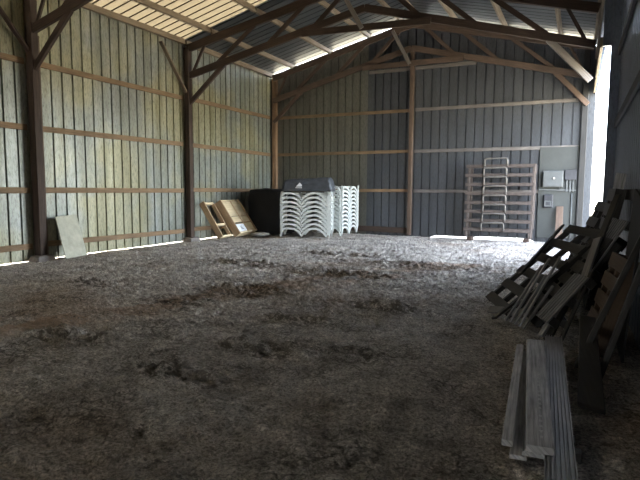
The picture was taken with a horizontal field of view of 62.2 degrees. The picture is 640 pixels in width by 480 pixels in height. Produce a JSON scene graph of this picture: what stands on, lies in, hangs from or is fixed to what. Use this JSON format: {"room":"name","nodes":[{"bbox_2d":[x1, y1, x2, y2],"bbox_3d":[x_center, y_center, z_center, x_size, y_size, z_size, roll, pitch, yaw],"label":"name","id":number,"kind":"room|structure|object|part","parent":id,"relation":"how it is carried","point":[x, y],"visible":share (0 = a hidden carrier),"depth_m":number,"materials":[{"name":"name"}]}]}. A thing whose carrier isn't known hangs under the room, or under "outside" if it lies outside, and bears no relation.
{"room":"farm building","nodes":[
{"label":"farm building","id":0,"kind":"room"},
{"bbox_2d":[0,0,272,264],"bbox_3d":[-7.635,-2.312,9.077,0.093,6.047,26.350,3,6,26],"label":"wall","id":1,"kind":"structure","parent":0,"point":[113,103],"depth_m":13.88,"materials":[{"name":"metal"}]},
{"bbox_2d":[0,231,639,479],"bbox_3d":[-2.381,0.938,6.782,12.040,0.205,26.700,3,6,26],"label":"floor","id":2,"kind":"structure","parent":0,"point":[231,432],"depth_m":4.89,"materials":[{"name":"gravel"}]},
{"bbox_2d":[0,0,55,262],"bbox_3d":[-6.372,-2.380,11.160,0.398,5.852,1.406,3,6,26],"label":"timber post","id":3,"kind":"object","parent":2,"relation":"on","point":[30,45],"visible":0.87,"depth_m":11.54,"materials":[{"name":"wood"}]},
{"bbox_2d":[32,0,92,70],"bbox_3d":[-1.281,-4.933,8.928,11.029,3.092,0.195,3,6,26],"label":"roof truss","id":4,"kind":"object","parent":3,"relation":"on","point":[62,14],"visible":0.98,"depth_m":11.06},
{"bbox_2d":[38,36,48,253],"bbox_3d":[-6.210,-2.032,11.853,0.050,4.910,0.060,3,6,26],"label":"stud","id":5,"kind":"object","parent":2,"relation":"on","point":[38,36],"visible":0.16,"depth_m":11.85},
{"bbox_2d":[55,214,86,258],"bbox_3d":[-5.725,-0.093,12.202,0.376,0.947,0.862,2,6,13],"label":"plywood board","id":6,"kind":"object","parent":2,"relation":"on","point":[68,226],"visible":1,"depth_m":12.17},
{"bbox_2d":[159,41,201,241],"bbox_3d":[-4.128,-2.807,15.748,0.398,5.850,1.356,3,6,26],"label":"timber post","id":7,"kind":"object","parent":2,"relation":"on","point":[186,86],"visible":0.95,"depth_m":16.08,"materials":[{"name":"wood"}]},
{"bbox_2d":[186,0,600,104],"bbox_3d":[1.196,-5.405,13.978,11.090,3.093,0.266,2,6,19],"label":"roof truss","id":8,"kind":"object","parent":7,"relation":"on","point":[413,17],"visible":1,"depth_m":13.77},
{"bbox_2d":[199,201,231,238],"bbox_3d":[-3.283,-0.650,16.830,0.828,1.171,0.700,2,6,20],"label":"pallet","id":9,"kind":"object","parent":2,"relation":"on","point":[203,205],"visible":1,"depth_m":16.55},
{"bbox_3d":[-3.181,-0.631,17.148,0.120,1.200,0.040,-32,-6,20],"label":"rail","id":10,"kind":"part","parent":9,"relation":"part of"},
{"bbox_2d":[215,199,256,236],"bbox_3d":[-2.806,-0.757,17.824,0.925,1.200,1.320,2,6,18],"label":"wooden crate","id":11,"kind":"object","parent":2,"relation":"on","point":[226,208],"visible":0.96,"depth_m":17.57,"materials":[{"name":"wood"}]},
{"bbox_3d":[-3.002,-0.700,17.220,0.260,1.280,0.045,-34,-6,18],"label":"rail","id":12,"kind":"part","parent":11,"relation":"part of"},
{"bbox_3d":[-2.994,-1.026,17.538,0.022,0.560,0.610,-34,-6,18],"label":"panel","id":13,"kind":"part","parent":11,"relation":"part of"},
{"bbox_3d":[-2.776,-0.677,17.500,0.022,0.215,0.610,-34,-6,18],"label":"panel","id":14,"kind":"part","parent":11,"relation":"part of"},
{"bbox_3d":[-2.798,-1.083,18.139,0.022,0.560,0.560,-34,-6,18],"label":"panel","id":15,"kind":"part","parent":11,"relation":"part of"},
{"bbox_3d":[-2.580,-0.734,18.101,0.022,0.215,0.560,-34,-6,18],"label":"panel","id":16,"kind":"part","parent":11,"relation":"part of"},
{"bbox_3d":[-2.480,-0.235,17.767,0.260,0.045,1.230,-34,-6,18],"label":"rail","id":17,"kind":"part","parent":11,"relation":"part of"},
{"bbox_3d":[-2.609,-0.814,18.428,0.260,1.280,0.045,-34,-6,18],"label":"rail","id":18,"kind":"part","parent":11,"relation":"part of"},
{"bbox_3d":[-2.512,-0.432,17.759,0.022,0.310,1.220,-34,-6,18],"label":"panel","id":19,"kind":"part","parent":11,"relation":"part of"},
{"bbox_2d":[251,232,269,235],"bbox_3d":[-2.056,-0.199,18.192,0.677,0.148,0.319,1,6,8],"label":"sack","id":20,"kind":"object","parent":2,"relation":"on","point":[254,233],"visible":1,"depth_m":18.08,"materials":[{"name":"paper"}]},
{"bbox_2d":[248,188,294,233],"bbox_3d":[-1.749,-1.033,18.880,1.661,1.625,1.092,3,6,26],"label":"heap","id":21,"kind":"object","parent":2,"relation":"on","point":[264,203],"visible":0.73,"depth_m":18.39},
{"bbox_2d":[272,79,277,188],"bbox_3d":[-1.761,-3.312,20.718,0.180,5.770,0.160,3,6,26],"label":"timber post","id":22,"kind":"object","parent":2,"relation":"on","point":[274,83],"visible":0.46,"depth_m":20.60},
{"bbox_2d":[1,232,558,479],"bbox_3d":[-0.607,0.536,11.180,9.903,0.182,15.045,3,6,26],"label":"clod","id":23,"kind":"object","parent":2,"relation":"on","point":[122,452],"visible":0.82,"depth_m":4.15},
{"bbox_2d":[280,226,333,236],"bbox_3d":[-0.427,-0.284,17.341,1.688,0.342,0.660,1,6,10],"label":"sun lounger","id":24,"kind":"object","parent":2,"relation":"on","point":[318,228],"visible":0.84,"depth_m":17.09,"materials":[{"name":"white plastic"}]},
{"bbox_2d":[280,222,333,232],"bbox_3d":[-0.422,-0.425,17.333,1.688,0.342,0.660,1,6,10],"label":"sun lounger","id":25,"kind":"object","parent":24,"relation":"on","point":[319,224],"visible":0.86,"depth_m":17.06,"materials":[{"name":"white plastic"}]},
{"bbox_2d":[280,217,333,227],"bbox_3d":[-0.424,-0.567,17.317,1.688,0.342,0.660,1,6,10],"label":"sun lounger","id":26,"kind":"object","parent":25,"relation":"on","point":[320,220],"visible":0.84,"depth_m":17.04,"materials":[{"name":"white plastic"}]},
{"bbox_2d":[280,213,333,223],"bbox_3d":[-0.420,-0.708,17.305,1.688,0.342,0.660,1,6,10],"label":"sun lounger","id":27,"kind":"object","parent":26,"relation":"on","point":[289,214],"visible":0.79,"depth_m":17.03,"materials":[{"name":"white plastic"}]},
{"bbox_2d":[280,209,333,219],"bbox_3d":[-0.423,-0.849,17.284,1.688,0.342,0.660,1,6,10],"label":"sun lounger","id":28,"kind":"object","parent":27,"relation":"on","point":[296,211],"visible":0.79,"depth_m":17.01,"materials":[{"name":"white plastic"}]},
{"bbox_2d":[280,204,333,214],"bbox_3d":[-0.422,-0.991,17.275,1.688,0.342,0.660,1,6,10],"label":"sun lounger","id":29,"kind":"object","parent":28,"relation":"on","point":[320,207],"visible":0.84,"depth_m":17.01,"materials":[{"name":"white plastic"}]},
{"bbox_2d":[280,200,333,210],"bbox_3d":[-0.419,-1.132,17.262,1.688,0.342,0.660,1,6,10],"label":"sun lounger","id":30,"kind":"object","parent":29,"relation":"on","point":[297,203],"visible":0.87,"depth_m":16.98,"materials":[{"name":"white plastic"}]},
{"bbox_2d":[280,196,333,205],"bbox_3d":[-0.422,-1.273,17.246,1.688,0.342,0.660,1,6,10],"label":"sun lounger","id":31,"kind":"object","parent":30,"relation":"on","point":[283,197],"visible":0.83,"depth_m":16.97,"materials":[{"name":"white plastic"}]},
{"bbox_2d":[280,191,333,201],"bbox_3d":[-0.421,-1.415,17.233,1.688,0.342,0.660,1,6,10],"label":"sun lounger","id":32,"kind":"object","parent":31,"relation":"on","point":[299,195],"visible":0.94,"depth_m":17.00,"materials":[{"name":"white plastic"}]},
{"bbox_2d":[282,177,334,191],"bbox_3d":[-0.365,-1.808,17.191,1.648,0.464,0.824,1,6,10],"label":"cover","id":33,"kind":"object","parent":32,"relation":"on","point":[321,183],"visible":1,"depth_m":16.83,"materials":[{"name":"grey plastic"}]},
{"bbox_2d":[325,224,357,235],"bbox_3d":[0.744,-0.378,18.389,0.660,0.342,1.688,3,6,23],"label":"sun lounger","id":34,"kind":"object","parent":2,"relation":"on","point":[344,225],"visible":0.56,"depth_m":18.13,"materials":[{"name":"white plastic"}]},
{"bbox_2d":[324,219,358,231],"bbox_3d":[0.747,-0.511,18.374,0.660,0.342,1.688,3,6,23],"label":"sun lounger","id":35,"kind":"object","parent":34,"relation":"on","point":[344,221],"visible":0.56,"depth_m":18.07,"materials":[{"name":"white plastic"}]},
{"bbox_2d":[333,216,358,227],"bbox_3d":[0.746,-0.645,18.366,0.660,0.342,1.688,3,6,23],"label":"sun lounger","id":36,"kind":"object","parent":35,"relation":"on","point":[352,217],"visible":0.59,"depth_m":18.05,"materials":[{"name":"white plastic"}]},
{"bbox_2d":[324,212,358,223],"bbox_3d":[0.748,-0.778,18.348,0.660,0.342,1.688,3,6,23],"label":"sun lounger","id":37,"kind":"object","parent":36,"relation":"on","point":[335,214],"visible":0.56,"depth_m":17.99,"materials":[{"name":"white plastic"}]},
{"bbox_2d":[324,208,358,219],"bbox_3d":[0.749,-0.912,18.342,0.660,0.342,1.688,3,6,23],"label":"sun lounger","id":38,"kind":"object","parent":37,"relation":"on","point":[335,210],"visible":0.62,"depth_m":18.02,"materials":[{"name":"white plastic"}]},
{"bbox_2d":[326,204,358,215],"bbox_3d":[0.750,-1.045,18.327,0.660,0.342,1.688,3,6,23],"label":"sun lounger","id":39,"kind":"object","parent":38,"relation":"on","point":[335,206],"visible":0.59,"depth_m":18.00,"materials":[{"name":"white plastic"}]},
{"bbox_2d":[324,201,358,211],"bbox_3d":[0.749,-1.178,18.314,0.660,0.342,1.688,3,6,23],"label":"sun lounger","id":40,"kind":"object","parent":39,"relation":"on","point":[335,202],"visible":0.61,"depth_m":17.98,"materials":[{"name":"white plastic"}]},
{"bbox_2d":[333,197,358,207],"bbox_3d":[0.753,-1.312,18.307,0.660,0.342,1.688,3,6,23],"label":"sun lounger","id":41,"kind":"object","parent":40,"relation":"on","point":[334,199],"visible":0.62,"depth_m":17.96,"materials":[{"name":"white plastic"}]},
{"bbox_2d":[326,194,358,203],"bbox_3d":[0.749,-1.445,18.283,0.660,0.342,1.688,3,6,23],"label":"sun lounger","id":42,"kind":"object","parent":41,"relation":"on","point":[334,195],"visible":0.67,"depth_m":17.89,"materials":[{"name":"white plastic"}]},
{"bbox_2d":[326,190,358,198],"bbox_3d":[0.756,-1.579,18.280,0.660,0.342,1.688,3,6,23],"label":"sun lounger","id":43,"kind":"object","parent":42,"relation":"on","point":[335,191],"visible":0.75,"depth_m":17.90,"materials":[{"name":"white plastic"}]},
{"bbox_2d":[324,186,358,195],"bbox_3d":[0.754,-1.712,18.260,0.660,0.342,1.688,3,6,23],"label":"sun lounger","id":44,"kind":"object","parent":43,"relation":"on","point":[336,187],"visible":0.73,"depth_m":17.95,"materials":[{"name":"white plastic"}]},
{"bbox_3d":[1.044,-1.700,18.161,0.050,0.342,1.644,3,6,23],"label":"frame","id":45,"kind":"part","parent":44,"relation":"part of","materials":[{"name":"white plastic"}]},
{"bbox_3d":[1.045,-1.568,18.181,0.050,0.342,1.644,3,6,23],"label":"frame","id":46,"kind":"part","parent":43,"relation":"part of","materials":[{"name":"white plastic"}]},
{"bbox_3d":[1.039,-1.434,18.185,0.050,0.342,1.644,3,6,23],"label":"frame","id":47,"kind":"part","parent":42,"relation":"part of","materials":[{"name":"white plastic"}]},
{"bbox_3d":[1.042,-1.301,18.209,0.050,0.342,1.644,3,6,23],"label":"frame","id":48,"kind":"part","parent":41,"relation":"part of","materials":[{"name":"white plastic"}]},
{"bbox_3d":[1.039,-1.167,18.216,0.050,0.342,1.644,3,6,23],"label":"frame","id":49,"kind":"part","parent":40,"relation":"part of","materials":[{"name":"white plastic"}]},
{"bbox_3d":[1.039,-1.034,18.228,0.050,0.342,1.644,3,6,23],"label":"frame","id":50,"kind":"part","parent":39,"relation":"part of","materials":[{"name":"white plastic"}]},
{"bbox_3d":[1.038,-0.901,18.244,0.050,0.342,1.644,3,6,23],"label":"frame","id":51,"kind":"part","parent":38,"relation":"part of","materials":[{"name":"white plastic"}]},
{"bbox_3d":[1.038,-0.767,18.250,0.050,0.342,1.644,3,6,23],"label":"frame","id":52,"kind":"part","parent":37,"relation":"part of","materials":[{"name":"white plastic"}]},
{"bbox_3d":[1.036,-0.634,18.267,0.050,0.342,1.644,3,6,23],"label":"frame","id":53,"kind":"part","parent":36,"relation":"part of","materials":[{"name":"white plastic"}]},
{"bbox_3d":[1.037,-0.500,18.276,0.050,0.342,1.644,3,6,23],"label":"frame","id":54,"kind":"part","parent":35,"relation":"part of","materials":[{"name":"white plastic"}]},
{"bbox_3d":[1.033,-0.367,18.291,0.050,0.342,1.644,3,6,23],"label":"frame","id":55,"kind":"part","parent":34,"relation":"part of","materials":[{"name":"white plastic"}]},
{"bbox_2d":[407,51,414,234],"bbox_3d":[3.145,-3.335,18.315,0.130,6.330,0.140,3,6,26],"label":"timber post","id":56,"kind":"object","parent":2,"relation":"on","point":[412,68],"visible":0.8,"depth_m":18.27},
{"bbox_2d":[487,306,521,315],"bbox_3d":[2.326,0.890,6.654,0.085,0.147,0.534,-3,6,-29],"label":"board","id":57,"kind":"object","parent":2,"relation":"on","point":[492,309],"visible":0.46,"depth_m":6.75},
{"bbox_2d":[491,289,532,319],"bbox_3d":[2.403,0.790,6.607,0.718,0.337,0.083,-3,7,-33],"label":"board","id":58,"kind":"object","parent":2,"relation":"on","point":[502,311],"visible":0.66,"depth_m":6.51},
{"bbox_2d":[504,265,542,320],"bbox_3d":[2.442,0.634,6.349,0.488,0.663,0.047,-1,6,-14],"label":"lath","id":59,"kind":"object","parent":2,"relation":"on","point":[541,266],"visible":0.92,"depth_m":6.34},
{"bbox_2d":[509,258,549,322],"bbox_3d":[2.479,0.593,6.261,0.491,0.761,0.047,-1,6,-10],"label":"lath","id":60,"kind":"object","parent":2,"relation":"on","point":[548,259],"visible":1,"depth_m":6.24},
{"bbox_2d":[514,274,546,324],"bbox_3d":[2.453,0.691,6.171,0.404,0.582,0.047,-1,6,-13],"label":"lath","id":61,"kind":"object","parent":2,"relation":"on","point":[545,275],"visible":1,"depth_m":6.16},
{"bbox_2d":[522,285,553,328],"bbox_3d":[2.472,0.762,6.012,0.362,0.492,0.047,-1,6,-10],"label":"lath","id":62,"kind":"object","parent":2,"relation":"on","point":[551,286],"visible":1,"depth_m":5.99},
{"bbox_2d":[518,256,561,326],"bbox_3d":[2.530,0.593,6.102,0.500,0.810,0.047,-1,6,-10],"label":"lath","id":63,"kind":"object","parent":2,"relation":"on","point":[559,257],"visible":1,"depth_m":6.08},
{"bbox_2d":[485,225,599,318],"bbox_3d":[2.938,0.381,7.027,1.183,1.111,1.100,1,6,5],"label":"pallet","id":64,"kind":"object","parent":2,"relation":"on","point":[572,246],"visible":0.74,"depth_m":6.98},
{"bbox_2d":[517,224,564,275],"bbox_3d":[3.043,0.110,7.235,0.071,0.584,1.670,5,7,40],"label":"board","id":65,"kind":"object","parent":64,"relation":"on","point":[558,230],"visible":1,"depth_m":7.12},
{"bbox_2d":[538,311,559,336],"bbox_3d":[2.604,0.730,5.776,0.621,0.599,0.073,-3,6,-31],"label":"board","id":66,"kind":"object","parent":2,"relation":"on","point":[546,326],"visible":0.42,"depth_m":5.66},
{"bbox_2d":[543,305,568,339],"bbox_3d":[2.699,0.821,5.934,0.111,0.420,0.998,5,7,38],"label":"board","id":67,"kind":"object","parent":2,"relation":"on","point":[551,331],"visible":0.48,"depth_m":5.75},
{"bbox_2d":[536,273,596,328],"bbox_3d":[2.659,0.651,5.742,0.499,0.557,0.320,1,5,2],"label":"panel","id":68,"kind":"object","parent":67,"relation":"on","point":[564,295],"visible":1,"depth_m":5.67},
{"bbox_2d":[573,237,601,299],"bbox_3d":[2.972,0.329,5.894,0.098,0.698,0.771,5,7,42],"label":"board","id":69,"kind":"object","parent":68,"relation":"on","point":[596,242],"visible":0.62,"depth_m":5.95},
{"bbox_2d":[555,206,562,237],"bbox_3d":[7.316,-0.454,16.225,0.220,1.137,0.472,3,6,26],"label":"board offcut","id":70,"kind":"object","parent":2,"relation":"on","point":[559,209],"visible":0.52,"depth_m":16.25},
{"bbox_2d":[522,237,621,327],"bbox_3d":[3.015,0.486,6.448,0.939,1.082,0.720,2,6,13],"label":"pallet","id":71,"kind":"object","parent":2,"relation":"on","point":[578,267],"visible":0.38,"depth_m":6.26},
{"bbox_2d":[597,194,621,250],"bbox_3d":[3.386,-0.206,6.256,0.499,0.679,0.092,-4,7,-35],"label":"board","id":72,"kind":"object","parent":71,"relation":"on","point":[616,198],"visible":0.66,"depth_m":6.26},
{"bbox_2d":[560,271,593,340],"bbox_3d":[2.692,0.691,5.562,0.503,0.706,0.053,-3,6,-31],"label":"board","id":73,"kind":"object","parent":2,"relation":"on","point":[590,274],"visible":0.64,"depth_m":5.54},
{"bbox_2d":[575,448,581,463],"bbox_3d":[1.377,1.297,3.240,0.400,0.093,0.090,3,6,26],"label":"block","id":74,"kind":"object","parent":2,"relation":"on","point":[578,452],"visible":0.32,"depth_m":3.12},
{"bbox_2d":[509,351,526,460],"bbox_3d":[1.548,1.160,4.026,0.095,0.028,2.134,3,6,22],"label":"board","id":75,"kind":"object","parent":74,"relation":"on","point":[516,450],"visible":0.46,"depth_m":3.51,"materials":[{"name":"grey wood"}]},
{"bbox_2d":[501,344,523,446],"bbox_3d":[1.518,1.114,4.120,0.065,0.040,2.124,3,6,22],"label":"board","id":76,"kind":"object","parent":75,"relation":"on","point":[507,439],"visible":1,"depth_m":3.71,"materials":[{"name":"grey wood"}]},
{"bbox_2d":[575,49,590,236],"bbox_3d":[7.939,-2.790,15.998,0.170,5.740,0.160,3,6,26],"label":"timber post","id":77,"kind":"object","parent":2,"relation":"on","point":[587,60],"visible":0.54,"depth_m":15.92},
{"bbox_2d":[565,201,606,260],"bbox_3d":[4.247,0.092,8.540,0.736,1.425,0.900,2,6,19],"label":"pallet","id":78,"kind":"object","parent":2,"relation":"on","point":[593,222],"visible":0.31,"depth_m":8.41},
{"bbox_2d":[577,315,605,414],"bbox_3d":[2.288,0.988,4.486,0.180,0.357,1.626,3,6,26],"label":"plank","id":79,"kind":"object","parent":2,"relation":"on","point":[590,396],"visible":1,"depth_m":4.22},
{"bbox_2d":[560,218,629,327],"bbox_3d":[3.232,0.373,6.383,0.800,1.268,0.750,2,6,16],"label":"panel","id":80,"kind":"object","parent":2,"relation":"on","point":[617,226],"visible":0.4,"depth_m":6.03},
{"bbox_2d":[569,237,626,308],"bbox_3d":[3.792,0.419,7.439,0.724,1.012,0.850,2,6,17],"label":"pallet","id":81,"kind":"object","parent":2,"relation":"on","point":[620,241],"visible":0.11,"depth_m":6.92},
{"bbox_2d":[582,188,626,310],"bbox_3d":[3.838,0.101,7.210,0.395,1.595,1.000,3,6,24],"label":"pallet","id":82,"kind":"object","parent":2,"relation":"on","point":[588,298],"visible":0.41,"depth_m":6.85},
{"bbox_2d":[574,235,639,367],"bbox_3d":[2.555,0.530,4.665,0.580,1.243,0.096,1,5,3],"label":"beam","id":83,"kind":"structure","parent":2,"relation":"on","point":[636,248],"depth_m":4.62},
{"bbox_2d":[588,252,639,357],"bbox_3d":[2.877,0.622,5.269,0.395,0.950,0.700,2,6,19],"label":"pallet","id":84,"kind":"object","parent":2,"relation":"on","point":[617,261],"visible":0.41,"depth_m":5.01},
{"bbox_2d":[613,173,626,188],"bbox_3d":[4.217,-0.075,7.761,0.392,1.808,0.030,3,6,26],"label":"plank","id":85,"kind":"object","parent":2,"relation":"on","point":[620,178],"visible":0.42,"depth_m":7.62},
{"bbox_2d":[601,263,639,379],"bbox_3d":[2.515,0.607,4.384,0.419,1.139,0.096,0,5,1],"label":"beam","id":86,"kind":"structure","parent":2,"relation":"on","point":[635,283],"depth_m":4.36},
{"bbox_2d":[617,189,639,362],"bbox_3d":[3.068,0.295,5.258,0.125,1.600,1.050,3,6,26],"label":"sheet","id":87,"kind":"object","parent":2,"relation":"on","point":[634,229],"visible":0.46,"depth_m":5.10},
{"bbox_3d":[4.892,-0.058,17.258,0.140,0.128,0.530,3,6,26],"label":"bearer","id":88,"kind":"object","parent":2,"relation":"on","visible":0},
{"bbox_2d":[463,222,531,238],"bbox_3d":[5.631,-0.332,16.852,2.080,0.498,0.484,3,6,29],"label":"rack","id":89,"kind":"object","parent":88,"relation":"on","point":[467,230],"visible":0.94,"depth_m":16.72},
{"bbox_3d":[5.423,-0.432,16.713,0.736,0.273,0.056,3,6,29],"label":"loop handle","id":90,"kind":"part","parent":89,"relation":"part of","materials":[{"name":"grey metal"}]},
{"bbox_3d":[5.557,-0.305,16.720,2.080,0.100,0.050,3,6,29],"label":"rail","id":91,"kind":"part","parent":89,"relation":"part of","materials":[{"name":"brown paint"}]},
{"bbox_2d":[464,213,533,229],"bbox_3d":[5.655,-0.617,16.811,2.080,0.498,0.484,3,6,29],"label":"rack","id":92,"kind":"object","parent":89,"relation":"on","point":[468,221],"visible":0.93,"depth_m":16.65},
{"bbox_3d":[5.447,-0.718,16.672,0.736,0.273,0.056,3,6,29],"label":"loop handle","id":93,"kind":"part","parent":92,"relation":"part of","materials":[{"name":"grey metal"}]},
{"bbox_3d":[5.581,-0.591,16.679,2.080,0.100,0.050,3,6,29],"label":"rail","id":94,"kind":"part","parent":92,"relation":"part of","materials":[{"name":"brown paint"}]},
{"bbox_2d":[464,204,533,220],"bbox_3d":[5.664,-0.903,16.778,2.080,0.498,0.484,3,6,29],"label":"rack","id":95,"kind":"object","parent":92,"relation":"on","point":[469,212],"visible":0.99,"depth_m":16.64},
{"bbox_3d":[5.456,-1.004,16.639,0.736,0.273,0.056,3,6,29],"label":"loop handle","id":96,"kind":"part","parent":95,"relation":"part of","materials":[{"name":"grey metal"}]},
{"bbox_3d":[5.589,-0.877,16.646,2.080,0.100,0.050,3,6,29],"label":"rail","id":97,"kind":"part","parent":95,"relation":"part of","materials":[{"name":"brown paint"}]},
{"bbox_2d":[465,194,534,210],"bbox_3d":[5.666,-1.190,16.753,2.080,0.498,0.484,3,6,29],"label":"rack","id":98,"kind":"object","parent":95,"relation":"on","point":[469,203],"visible":0.97,"depth_m":16.59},
{"bbox_3d":[5.458,-1.291,16.614,0.736,0.273,0.056,3,6,29],"label":"loop handle","id":99,"kind":"part","parent":98,"relation":"part of","materials":[{"name":"grey metal"}]},
{"bbox_3d":[5.592,-1.164,16.621,2.080,0.100,0.050,3,6,29],"label":"rail","id":100,"kind":"part","parent":98,"relation":"part of","materials":[{"name":"brown paint"}]},
{"bbox_2d":[465,185,534,201],"bbox_3d":[5.670,-1.476,16.723,2.080,0.498,0.484,3,6,29],"label":"rack","id":101,"kind":"object","parent":98,"relation":"on","point":[469,194],"visible":1,"depth_m":16.51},
{"bbox_3d":[5.462,-1.577,16.584,0.736,0.273,0.056,3,6,29],"label":"loop handle","id":102,"kind":"part","parent":101,"relation":"part of","materials":[{"name":"grey metal"}]},
{"bbox_3d":[5.596,-1.450,16.591,2.080,0.100,0.050,3,6,29],"label":"rail","id":103,"kind":"part","parent":101,"relation":"part of","materials":[{"name":"brown paint"}]},
{"bbox_2d":[466,176,535,191],"bbox_3d":[5.677,-1.763,16.692,2.080,0.498,0.484,3,6,29],"label":"rack","id":104,"kind":"object","parent":101,"relation":"on","point":[469,185],"visible":0.98,"depth_m":16.51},
{"bbox_3d":[5.469,-1.863,16.552,0.736,0.273,0.056,3,6,29],"label":"loop handle","id":105,"kind":"part","parent":104,"relation":"part of","materials":[{"name":"grey metal"}]},
{"bbox_3d":[5.603,-1.736,16.560,2.080,0.100,0.050,3,6,29],"label":"rail","id":106,"kind":"part","parent":104,"relation":"part of","materials":[{"name":"brown paint"}]},
{"bbox_2d":[466,166,535,182],"bbox_3d":[5.669,-2.050,16.671,2.080,0.498,0.484,3,6,29],"label":"rack","id":107,"kind":"object","parent":104,"relation":"on","point":[533,175],"visible":1,"depth_m":16.44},
{"bbox_3d":[5.461,-2.151,16.532,0.736,0.273,0.056,3,6,29],"label":"loop handle","id":108,"kind":"part","parent":107,"relation":"part of","materials":[{"name":"grey metal"}]},
{"bbox_3d":[5.595,-2.024,16.539,2.080,0.100,0.050,3,6,29],"label":"rail","id":109,"kind":"part","parent":107,"relation":"part of","materials":[{"name":"brown paint"}]},
{"bbox_2d":[466,157,536,173],"bbox_3d":[5.690,-2.336,16.636,2.080,0.498,0.484,3,6,29],"label":"rack","id":110,"kind":"object","parent":107,"relation":"on","point":[534,166],"visible":0.96,"depth_m":16.50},
{"bbox_3d":[5.482,-2.437,16.497,0.736,0.273,0.056,3,6,29],"label":"loop handle","id":111,"kind":"part","parent":110,"relation":"part of","materials":[{"name":"grey metal"}]},
{"bbox_3d":[5.616,-2.310,16.504,2.080,0.100,0.050,3,6,29],"label":"rail","id":112,"kind":"part","parent":110,"relation":"part of","materials":[{"name":"brown paint"}]},
{"bbox_3d":[5.778,-0.620,16.992,2.000,0.100,0.050,3,6,29],"label":"rail","id":113,"kind":"part","parent":92,"relation":"part of","materials":[{"name":"brown paint"}]},
{"bbox_3d":[5.753,-0.334,17.033,2.000,0.100,0.050,3,6,29],"label":"rail","id":114,"kind":"part","parent":89,"relation":"part of","materials":[{"name":"brown paint"}]},
{"bbox_2d":[62,0,601,77],"bbox_3d":[-2.433,-5.665,6.091,12.131,1.596,26.720,3,6,26],"label":"ceiling","id":115,"kind":"structure","parent":0,"point":[184,22],"depth_m":15.43,"materials":[{"name":"corrugated metal sheet"},{"name":"timber"}]},
{"bbox_2d":[272,23,595,123],"bbox_3d":[3.110,-5.796,17.898,11.029,3.142,0.265,3,6,26],"label":"roof truss","id":116,"kind":"object","parent":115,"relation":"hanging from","point":[450,55],"visible":0.91,"depth_m":17.70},
{"bbox_2d":[278,28,596,241],"bbox_3d":[3.194,-3.736,18.363,11.240,7.250,0.106,3,6,26],"label":"wall","id":117,"kind":"structure","parent":0,"point":[353,129],"depth_m":18.08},
{"bbox_2d":[536,146,578,238],"bbox_3d":[7.369,-1.465,16.454,1.100,2.810,0.020,3,6,26],"label":"board","id":118,"kind":"object","parent":117,"relation":"attached to","point":[551,158],"visible":0.76,"depth_m":16.43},
{"bbox_2d":[543,194,552,207],"bbox_3d":[7.111,-1.207,16.524,0.280,0.420,0.121,3,6,26],"label":"meter box","id":119,"kind":"object","parent":118,"relation":"attached to","point":[547,199],"visible":1,"depth_m":16.48,"materials":[{"name":"plastic"}]},
{"bbox_2d":[542,171,563,186],"bbox_3d":[7.195,-1.885,16.372,0.580,0.500,0.205,3,6,26],"label":"box","id":120,"kind":"object","parent":118,"relation":"attached to","point":[550,178],"visible":1,"depth_m":16.32,"materials":[{"name":"grey metal"}]},
{"bbox_2d":[539,189,575,190],"bbox_3d":[7.351,-1.546,16.409,1.061,0.070,0.040,3,6,26],"label":"duct","id":121,"kind":"object","parent":118,"relation":"attached to","point":[539,189],"visible":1,"depth_m":16.42,"materials":[{"name":"grey metal"}]},
{"bbox_2d":[569,193,572,241],"bbox_3d":[7.715,-0.696,16.310,0.041,1.490,0.041,-5,7,-41],"label":"conduit","id":122,"kind":"object","parent":118,"relation":"attached to","point":[571,193],"visible":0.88,"depth_m":16.29,"materials":[{"name":"grey metal"}]},
{"bbox_2d":[565,170,576,191],"bbox_3d":[7.662,-1.812,16.209,0.330,0.670,0.100,3,6,26],"label":"switch box","id":123,"kind":"object","parent":118,"relation":"attached to","point":[570,175],"visible":1,"depth_m":16.18,"materials":[{"name":"plastic"}]},
{"bbox_3d":[7.663,-1.991,16.192,0.330,0.310,0.100,3,6,26],"label":"casing","id":124,"kind":"part","parent":123,"relation":"part of","materials":[{"name":"plastic"}]},
{"bbox_2d":[602,0,639,350],"bbox_3d":[1.442,-1.526,1.537,0.231,6.060,20.670,3,6,26],"label":"wall","id":125,"kind":"structure","parent":0,"point":[622,147],"depth_m":8.61,"materials":[{"name":"grey metal"}]},
{"bbox_2d":[593,0,613,92],"bbox_3d":[7.006,-4.898,13.157,0.199,1.550,5.790,3,6,26],"label":"trim","id":126,"kind":"structure","parent":125,"relation":"attached to","point":[604,38],"depth_m":11.00,"materials":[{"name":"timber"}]},
{"label":"outside","id":127,"kind":"structure","parent":0,"visible":0},
{"bbox_2d":[211,203,596,240],"bbox_3d":[4.369,1.005,9.128,120.000,0.300,140.000,3,6,26],"label":"ground","id":128,"kind":"structure","parent":127,"point":[592,205],"depth_m":19.03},
{"bbox_3d":[1.937,1.161,4.685,0.400,0.093,0.090,3,6,26],"label":"block","id":129,"kind":"object","parent":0,"visible":0},
{"bbox_3d":[1.969,1.081,4.662,0.250,0.070,0.090,3,6,26],"label":"block","id":130,"kind":"object","parent":129,"relation":"on","visible":0},
{"bbox_2d":[522,399,546,458],"bbox_3d":[1.638,1.084,4.020,0.130,0.040,2.354,3,6,22],"label":"board","id":131,"kind":"object","parent":130,"relation":"on","point":[524,452],"visible":0.24,"depth_m":2.98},
{"bbox_2d":[526,339,554,455],"bbox_3d":[1.601,1.046,3.912,0.145,0.046,2.217,2,6,21],"label":"board","id":132,"kind":"object","parent":131,"relation":"on","point":[539,428],"visible":1,"depth_m":3.44,"materials":[{"name":"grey wood"}]},
{"bbox_2d":[544,335,577,479],"bbox_3d":[1.716,1.101,3.849,0.155,0.040,3.114,3,6,23],"label":"board","id":133,"kind":"object","parent":130,"relation":"on","point":[561,466],"visible":0.91,"depth_m":3.38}
]}

